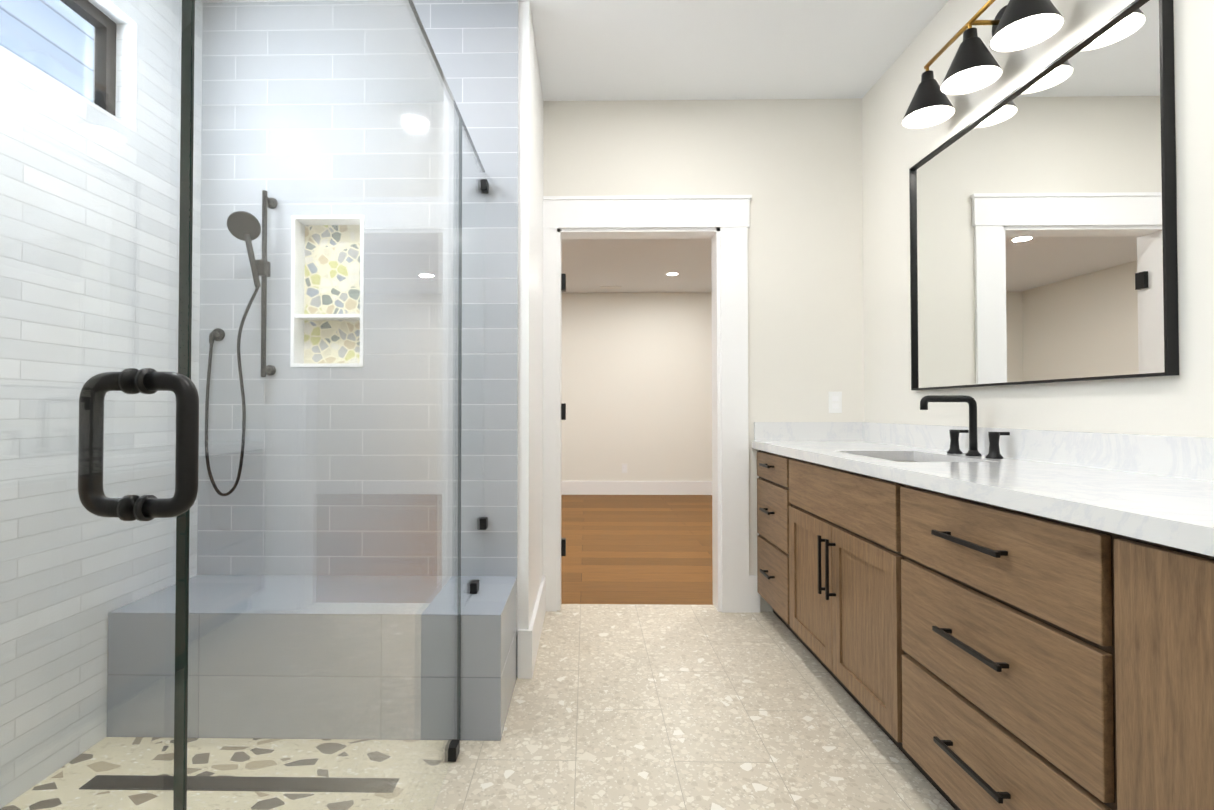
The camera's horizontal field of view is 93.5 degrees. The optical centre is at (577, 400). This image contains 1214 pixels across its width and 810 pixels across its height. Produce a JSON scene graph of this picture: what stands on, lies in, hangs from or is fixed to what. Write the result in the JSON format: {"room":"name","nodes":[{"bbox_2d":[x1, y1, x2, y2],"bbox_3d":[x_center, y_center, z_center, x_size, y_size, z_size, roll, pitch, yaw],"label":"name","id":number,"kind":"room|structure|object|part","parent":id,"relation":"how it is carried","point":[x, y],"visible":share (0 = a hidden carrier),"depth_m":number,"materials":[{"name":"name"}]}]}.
{"room":"bathroom","nodes":[
{"label":"bathroom","id":0,"kind":"room"},
{"bbox_2d":[0,0,202,808],"bbox_3d":[-1.643,-0.292,0.398,0.150,2.740,4.020,0,-1,1],"label":"wall","id":1,"kind":"structure","parent":0,"point":[78,340],"depth_m":1.77,"materials":[{"name":"tile"}]},
{"bbox_2d":[0,0,116,115],"bbox_3d":[-1.641,-1.141,1.446,0.040,0.370,1.090,0,-1,1],"label":"window","id":2,"kind":"structure","parent":1,"relation":"in","point":[108,87],"depth_m":1.95,"materials":[{"name":"glass"}]},
{"bbox_2d":[197,0,517,575],"bbox_3d":[-0.888,-0.263,2.350,1.295,2.740,0.090,0,-1,1],"label":"tiled wall","id":3,"kind":"structure","parent":0,"point":[474,44],"depth_m":2.31,"materials":[{"name":"white tile"}]},
{"bbox_2d":[205,190,277,495],"bbox_3d":[-1.352,-0.230,2.227,0.263,1.208,0.170,0,-1,1],"label":"shower rail","id":4,"kind":"object","parent":3,"relation":"attached to","point":[253,266],"depth_m":2.23,"materials":[{"name":"black metal"}]},
{"bbox_3d":[-1.259,-0.542,2.208,0.045,0.200,0.057,0,-1,1],"label":"handle","id":5,"kind":"part","parent":4,"relation":"part of","materials":[{"name":"black metal"}]},
{"bbox_2d":[290,215,363,366],"bbox_3d":[-1.012,-0.445,2.353,0.296,0.616,0.091,0,-1,1],"label":"shower niche","id":6,"kind":"object","parent":3,"relation":"in","point":[322,299],"depth_m":2.39,"materials":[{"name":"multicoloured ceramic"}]},
{"bbox_3d":[-1.012,-0.444,2.394,0.268,0.588,0.008,0,-1,1],"label":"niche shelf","id":7,"kind":"part","parent":6,"relation":"part of","materials":[{"name":"tile"}]},
{"bbox_2d":[0,604,954,809],"bbox_3d":[-0.052,1.132,0.680,3.320,0.100,4.920,0,-1,1],"label":"floor","id":8,"kind":"structure","parent":0,"point":[653,707],"depth_m":1.81,"materials":[{"name":"stone"}]},
{"bbox_2d":[79,775,398,792],"bbox_3d":[-0.962,1.105,1.631,0.890,0.023,0.060,0,-1,1],"label":"linear drain","id":9,"kind":"object","parent":8,"relation":"in","point":[147,785],"depth_m":1.63,"materials":[{"name":"grey metal"}]},
{"bbox_2d":[107,575,516,740],"bbox_3d":[-0.891,0.901,2.072,1.293,0.405,0.428,0,-1,1],"label":"shower bench","id":10,"kind":"object","parent":8,"relation":"on","point":[488,646],"visible":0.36,"depth_m":1.86,"materials":[{"name":"grey tile"}]},
{"bbox_2d":[186,0,488,809],"bbox_3d":[-0.390,0.077,1.438,0.036,2.028,1.703,0,-1,1],"label":"glass","id":11,"kind":"object","parent":8,"relation":"on","point":[452,749],"visible":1,"depth_m":1.15,"materials":[{"name":"clear glass"}]},
{"bbox_2d":[0,0,191,809],"bbox_3d":[-0.401,0.054,0.187,0.010,2.018,0.740,0,-1,2],"label":"shower door","id":12,"kind":"structure","parent":11,"relation":"attached to","point":[125,173],"depth_m":0.46,"materials":[{"name":"clear glass"}]},
{"bbox_2d":[78,372,136,517],"bbox_3d":[-0.416,0.039,0.505,0.048,0.129,0.017,0,-1,2],"label":"door handle","id":13,"kind":"object","parent":12,"relation":"attached to","point":[88,483],"visible":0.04,"depth_m":0.50,"materials":[{"name":"black metal"}]},
{"bbox_2d":[116,495,139,520],"bbox_3d":[-0.395,0.094,0.503,0.005,0.023,0.023,0,-1,2],"label":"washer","id":14,"kind":"object","parent":12,"relation":"attached to","point":[121,509],"visible":0.52,"depth_m":0.50,"materials":[{"name":"black metal"}]},
{"bbox_2d":[118,368,138,393],"bbox_3d":[-0.395,-0.017,0.505,0.005,0.023,0.023,0,-1,2],"label":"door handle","id":15,"kind":"object","parent":12,"relation":"attached to","point":[126,372],"visible":0.5,"depth_m":0.50,"materials":[{"name":"black metal"}]},
{"bbox_2d":[133,495,156,520],"bbox_3d":[-0.380,0.094,0.503,0.005,0.023,0.023,0,-1,2],"label":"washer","id":16,"kind":"object","parent":12,"relation":"attached to","point":[137,507],"visible":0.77,"depth_m":0.49,"materials":[{"name":"black metal"}]},
{"bbox_2d":[135,368,156,393],"bbox_3d":[-0.380,-0.018,0.504,0.005,0.023,0.023,0,-1,2],"label":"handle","id":17,"kind":"object","parent":12,"relation":"attached to","point":[139,384],"visible":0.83,"depth_m":0.50,"materials":[{"name":"black metal"}]},
{"bbox_2d":[142,371,198,517],"bbox_3d":[-0.359,0.038,0.503,0.047,0.129,0.017,0,-1,2],"label":"door handle","id":18,"kind":"object","parent":12,"relation":"attached to","point":[183,388],"visible":1,"depth_m":0.50,"materials":[{"name":"black metal"}]},
{"bbox_2d":[173,0,193,809],"bbox_3d":[-0.385,0.059,0.557,0.011,2.018,0.002,0,-1,2],"label":"shower door edge","id":19,"kind":"object","parent":12,"relation":"attached to","point":[185,319],"depth_m":0.56,"materials":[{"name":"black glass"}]},
{"bbox_2d":[752,447,1213,809],"bbox_3d":[1.190,0.660,1.326,0.614,0.865,3.398,0,-1,1],"label":"bathroom vanity","id":20,"kind":"object","parent":8,"relation":"on","point":[972,616],"depth_m":1.23,"materials":[{"name":"brown wood"}]},
{"bbox_3d":[0.924,0.537,2.776,0.035,0.012,0.136,0,-1,1],"label":"drawer handle","id":21,"kind":"part","parent":20,"relation":"part of","materials":[{"name":"black metal"}]},
{"bbox_3d":[0.924,0.316,2.780,0.035,0.012,0.136,0,-1,1],"label":"drawer handle","id":22,"kind":"part","parent":20,"relation":"part of","materials":[{"name":"black metal"}]},
{"bbox_3d":[0.924,0.843,2.772,0.035,0.012,0.136,0,-1,1],"label":"drawer handle","id":23,"kind":"part","parent":20,"relation":"part of","materials":[{"name":"black metal"}]},
{"bbox_3d":[0.952,0.853,2.771,0.020,0.298,0.451,0,-1,1],"label":"drawer","id":24,"kind":"part","parent":20,"relation":"part of","materials":[{"name":"brown wood"}]},
{"bbox_3d":[0.952,0.326,2.779,0.020,0.128,0.451,0,-1,1],"label":"drawer","id":25,"kind":"part","parent":20,"relation":"part of","materials":[{"name":"brown wood"}]},
{"bbox_3d":[0.952,0.547,2.776,0.020,0.286,0.451,0,-1,1],"label":"drawer","id":26,"kind":"part","parent":20,"relation":"part of","materials":[{"name":"brown wood"}]},
{"bbox_3d":[0.948,0.728,2.305,0.012,0.409,0.312,0,-1,1],"label":"door panel","id":27,"kind":"part","parent":20,"relation":"part of","materials":[{"name":"brown wood"}]},
{"bbox_3d":[0.944,0.728,2.305,0.020,0.533,0.436,0,-1,1],"label":"door frame","id":28,"kind":"part","parent":20,"relation":"part of","materials":[{"name":"brown wood"}]},
{"bbox_3d":[0.913,0.609,2.121,0.035,0.216,0.012,0,-1,1],"label":"door handle","id":29,"kind":"part","parent":20,"relation":"part of","materials":[{"name":"black metal"}]},
{"bbox_3d":[0.912,0.608,2.055,0.035,0.216,0.012,0,-1,1],"label":"door handle","id":30,"kind":"part","parent":20,"relation":"part of","materials":[{"name":"black metal"}]},
{"bbox_3d":[0.941,0.722,1.865,0.012,0.409,0.312,0,-1,1],"label":"door panel","id":31,"kind":"part","parent":20,"relation":"part of","materials":[{"name":"brown wood"}]},
{"bbox_3d":[0.937,0.722,1.865,0.020,0.533,0.436,0,-1,1],"label":"door frame","id":32,"kind":"part","parent":20,"relation":"part of","materials":[{"name":"brown wood"}]},
{"bbox_3d":[0.900,0.326,1.312,0.035,0.012,0.226,0,-1,1],"label":"drawer handle","id":33,"kind":"part","parent":20,"relation":"part of","materials":[{"name":"black metal"}]},
{"bbox_3d":[0.900,0.565,1.308,0.035,0.012,0.226,0,-1,1],"label":"drawer handle","id":34,"kind":"part","parent":20,"relation":"part of","materials":[{"name":"black metal"}]},
{"bbox_3d":[0.900,0.838,1.304,0.035,0.012,0.226,0,-1,1],"label":"drawer handle","id":35,"kind":"part","parent":20,"relation":"part of","materials":[{"name":"black metal"}]},
{"bbox_2d":[752,439,1213,546],"bbox_3d":[1.200,0.207,1.333,0.593,0.040,3.398,0,-1,1],"label":"countertop","id":36,"kind":"structure","parent":20,"relation":"on","point":[1174,506],"depth_m":1.30,"materials":[{"name":"white stone"}]},
{"bbox_2d":[916,395,1011,458],"bbox_3d":[1.356,0.088,2.053,0.238,0.218,0.260,0,-1,1],"label":"faucet","id":37,"kind":"object","parent":36,"relation":"on","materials":[{"name":"black metal"}]},
{"bbox_3d":[0.928,0.336,1.311,0.020,0.193,0.636,0,-1,1],"label":"drawer","id":38,"kind":"part","parent":20,"relation":"part of","materials":[{"name":"brown wood"}]},
{"bbox_3d":[0.928,0.848,1.304,0.020,0.263,0.636,0,-1,1],"label":"drawer","id":39,"kind":"part","parent":20,"relation":"part of","materials":[{"name":"brown wood"}]},
{"bbox_3d":[0.928,0.575,1.308,0.020,0.256,0.636,0,-1,1],"label":"drawer","id":40,"kind":"part","parent":20,"relation":"part of","materials":[{"name":"brown wood"}]},
{"bbox_3d":[0.917,0.600,0.652,0.020,0.740,0.626,0,-1,1],"label":"panel","id":41,"kind":"part","parent":20,"relation":"part of","materials":[{"name":"brown wood"}]},
{"bbox_2d":[517,1,542,676],"bbox_3d":[-1.399,-0.316,2.766,2.420,2.860,0.878,0,-1,1],"label":"wall","id":42,"kind":"structure","parent":0,"point":[530,350],"depth_m":2.33,"materials":[{"name":"white paint"}]},
{"bbox_2d":[520,575,545,678],"bbox_3d":[-0.192,1.017,2.649,0.036,0.190,0.756,0,-1,1],"label":"baseboard","id":43,"kind":"structure","parent":42,"relation":"attached to","point":[528,641],"depth_m":2.33,"materials":[{"name":"white paint"}]},
{"bbox_2d":[201,0,948,100],"bbox_3d":[-0.052,-1.717,0.733,3.320,0.120,4.940,0,-1,1],"label":"ceiling","id":44,"kind":"structure","parent":0,"point":[606,50],"depth_m":2.62,"materials":[{"name":"white paint"}]},
{"bbox_2d":[561,292,711,480],"bbox_3d":[0.336,-0.223,7.266,5.740,2.810,0.120,0,-1,1],"label":"wall","id":45,"kind":"structure","parent":0,"point":[637,383],"depth_m":7.20,"materials":[{"name":"white paint"}]},
{"bbox_2d":[622,464,626,472],"bbox_3d":[0.594,0.850,7.181,0.070,0.114,0.008,0,-1,1],"label":"outlet","id":46,"kind":"object","parent":45,"relation":"attached to","point":[624,468],"visible":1,"depth_m":7.18,"materials":[{"name":"white plastic"}]},
{"bbox_2d":[561,481,711,494],"bbox_3d":[0.334,1.095,7.178,5.500,0.170,0.016,0,-1,1],"label":"baseboard","id":47,"kind":"structure","parent":45,"relation":"attached to","point":[636,487],"depth_m":7.15,"materials":[{"name":"white paint"}]},
{"bbox_2d":[561,495,712,604],"bbox_3d":[0.302,1.201,5.220,5.740,0.100,4.170,0,-1,1],"label":"floor","id":48,"kind":"structure","parent":0,"point":[638,549],"depth_m":4.36,"materials":[{"name":"brown wood"}]},
{"bbox_2d":[562,238,711,292],"bbox_3d":[0.302,-1.529,5.271,5.740,0.260,4.150,0,-1,1],"label":"ceiling","id":49,"kind":"structure","parent":0,"point":[626,265],"depth_m":5.85,"materials":[{"name":"white paint"}]},
{"bbox_2d":[665,273,679,275],"bbox_3d":[1.038,-1.382,6.222,0.170,0.004,0.170,0,-1,1],"label":"recessed light","id":50,"kind":"object","parent":49,"relation":"in","point":[672,274],"visible":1,"depth_m":6.23,"materials":[{"name":"white paint"}]},
{"bbox_2d":[543,98,863,611],"bbox_3d":[1.477,-0.311,3.098,3.320,2.860,0.120,0,-1,1],"label":"wall","id":51,"kind":"structure","parent":0,"point":[793,167],"depth_m":3.06,"materials":[{"name":"white paint"}]},
{"bbox_2d":[543,195,751,612],"bbox_3d":[0.338,0.012,3.105,1.181,2.213,0.168,0,-1,1],"label":"door frame","id":52,"kind":"structure","parent":51,"relation":"attached to","point":[722,222],"depth_m":3.04,"materials":[{"name":"white paint"}]},
{"bbox_2d":[561,274,565,555],"bbox_3d":[-0.076,0.075,3.172,0.024,1.560,0.050,0,-1,1],"label":"hall door hinges","id":53,"kind":"object","parent":52,"relation":"attached to","point":[563,413],"visible":1,"depth_m":3.15,"materials":[{"name":"black metal"}]},
{"bbox_2d":[754,423,863,438],"bbox_3d":[1.223,0.163,3.023,0.563,0.099,0.020,0,-1,1],"label":"backsplash","id":54,"kind":"structure","parent":51,"relation":"attached to","point":[761,430],"depth_m":3.01,"materials":[{"name":"white stone"}]},
{"bbox_2d":[828,392,841,412],"bbox_3d":[1.371,0.008,3.030,0.070,0.114,0.008,0,-1,1],"label":"outlet","id":55,"kind":"object","parent":51,"relation":"attached to","point":[835,401],"visible":1,"depth_m":3.03,"materials":[{"name":"white plastic"}]},
{"bbox_2d":[832,396,838,400],"bbox_3d":[1.371,-0.012,3.028,0.034,0.028,0.002,0,-1,1],"label":"socket","id":56,"kind":"object","parent":55,"relation":"attached to","point":[834,398],"depth_m":3.03,"materials":[{"name":"white plastic"}]},
{"bbox_2d":[832,403,838,408],"bbox_3d":[1.371,0.028,3.027,0.034,0.028,0.002,0,-1,1],"label":"socket","id":57,"kind":"object","parent":55,"relation":"attached to","point":[834,405],"depth_m":3.03,"materials":[{"name":"white plastic"}]},
{"bbox_2d":[862,0,1213,437],"bbox_3d":[1.548,-0.288,0.685,0.120,2.740,4.940,0,-1,1],"label":"wall","id":58,"kind":"structure","parent":0,"point":[894,150],"depth_m":1.92,"materials":[{"name":"white paint"}]},
{"bbox_2d":[902,0,1063,128],"bbox_3d":[1.395,-1.236,1.992,0.223,0.275,0.680,0,-1,1],"label":"sconce","id":59,"kind":"object","parent":58,"relation":"attached to","point":[1016,26],"visible":1,"depth_m":1.96,"materials":[{"name":"black metal"}]},
{"bbox_2d":[921,70,933,81],"bbox_3d":[1.378,-1.269,2.243,0.060,0.040,0.060,0,-1,1],"label":"socket","id":60,"kind":"object","parent":59,"relation":"attached to","point":[927,76],"depth_m":2.22,"materials":[{"name":"black metal"}]},
{"bbox_3d":[1.378,-1.144,2.241,0.100,0.100,0.100,0,-1,1],"label":"vanity light bulb","id":61,"kind":"part","parent":59,"relation":"part of","materials":[{"name":"white glass"}]},
{"bbox_3d":[1.378,-1.182,2.242,0.180,0.135,0.180,0,-1,1],"label":"lamp shade","id":62,"kind":"part","parent":59,"relation":"part of","materials":[{"name":"black metal"}]},
{"bbox_3d":[1.374,-1.148,1.992,0.100,0.100,0.100,0,-1,1],"label":"vanity light bulb","id":63,"kind":"part","parent":59,"relation":"part of","materials":[{"name":"white glass"}]},
{"bbox_2d":[963,27,977,40],"bbox_3d":[1.374,-1.273,1.993,0.060,0.040,0.060,0,-1,1],"label":"socket","id":64,"kind":"object","parent":59,"relation":"attached to","point":[970,34],"depth_m":1.97,"materials":[{"name":"black metal"}]},
{"bbox_3d":[1.374,-1.186,1.992,0.180,0.135,0.180,0,-1,1],"label":"lamp shade","id":65,"kind":"part","parent":59,"relation":"part of","materials":[{"name":"black metal"}]},
{"bbox_3d":[1.429,-1.323,1.993,0.110,0.016,0.016,0,-1,1],"label":"arm","id":66,"kind":"part","parent":59,"relation":"part of"},
{"bbox_3d":[1.370,-1.152,1.742,0.100,0.100,0.100,0,-1,1],"label":"vanity light bulb","id":67,"kind":"part","parent":59,"relation":"part of","materials":[{"name":"white glass"}]},
{"bbox_3d":[1.370,-1.189,1.742,0.180,0.135,0.180,0,-1,1],"label":"lamp shade","id":68,"kind":"part","parent":59,"relation":"part of","materials":[{"name":"black metal"}]},
{"bbox_2d":[864,423,1213,478],"bbox_3d":[1.487,0.137,1.329,0.020,0.099,3.398,0,-1,1],"label":"backsplash","id":69,"kind":"structure","parent":58,"relation":"attached to","point":[1193,457],"depth_m":1.60,"materials":[{"name":"white stone"}]},
{"bbox_2d":[909,0,1178,389],"bbox_3d":[1.493,-0.552,1.987,0.028,0.994,1.122,0,-1,1],"label":"mirror glass","id":70,"kind":"object","parent":58,"relation":"attached to","point":[1038,248],"depth_m":1.75,"materials":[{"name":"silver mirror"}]},
{"label":"outside","id":71,"kind":"structure","parent":0,"visible":0},
{"bbox_2d":[0,0,93,101],"bbox_3d":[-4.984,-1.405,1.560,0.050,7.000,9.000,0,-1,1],"label":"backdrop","id":72,"kind":"structure","parent":71,"point":[48,48],"depth_m":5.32,"materials":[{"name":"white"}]}
]}

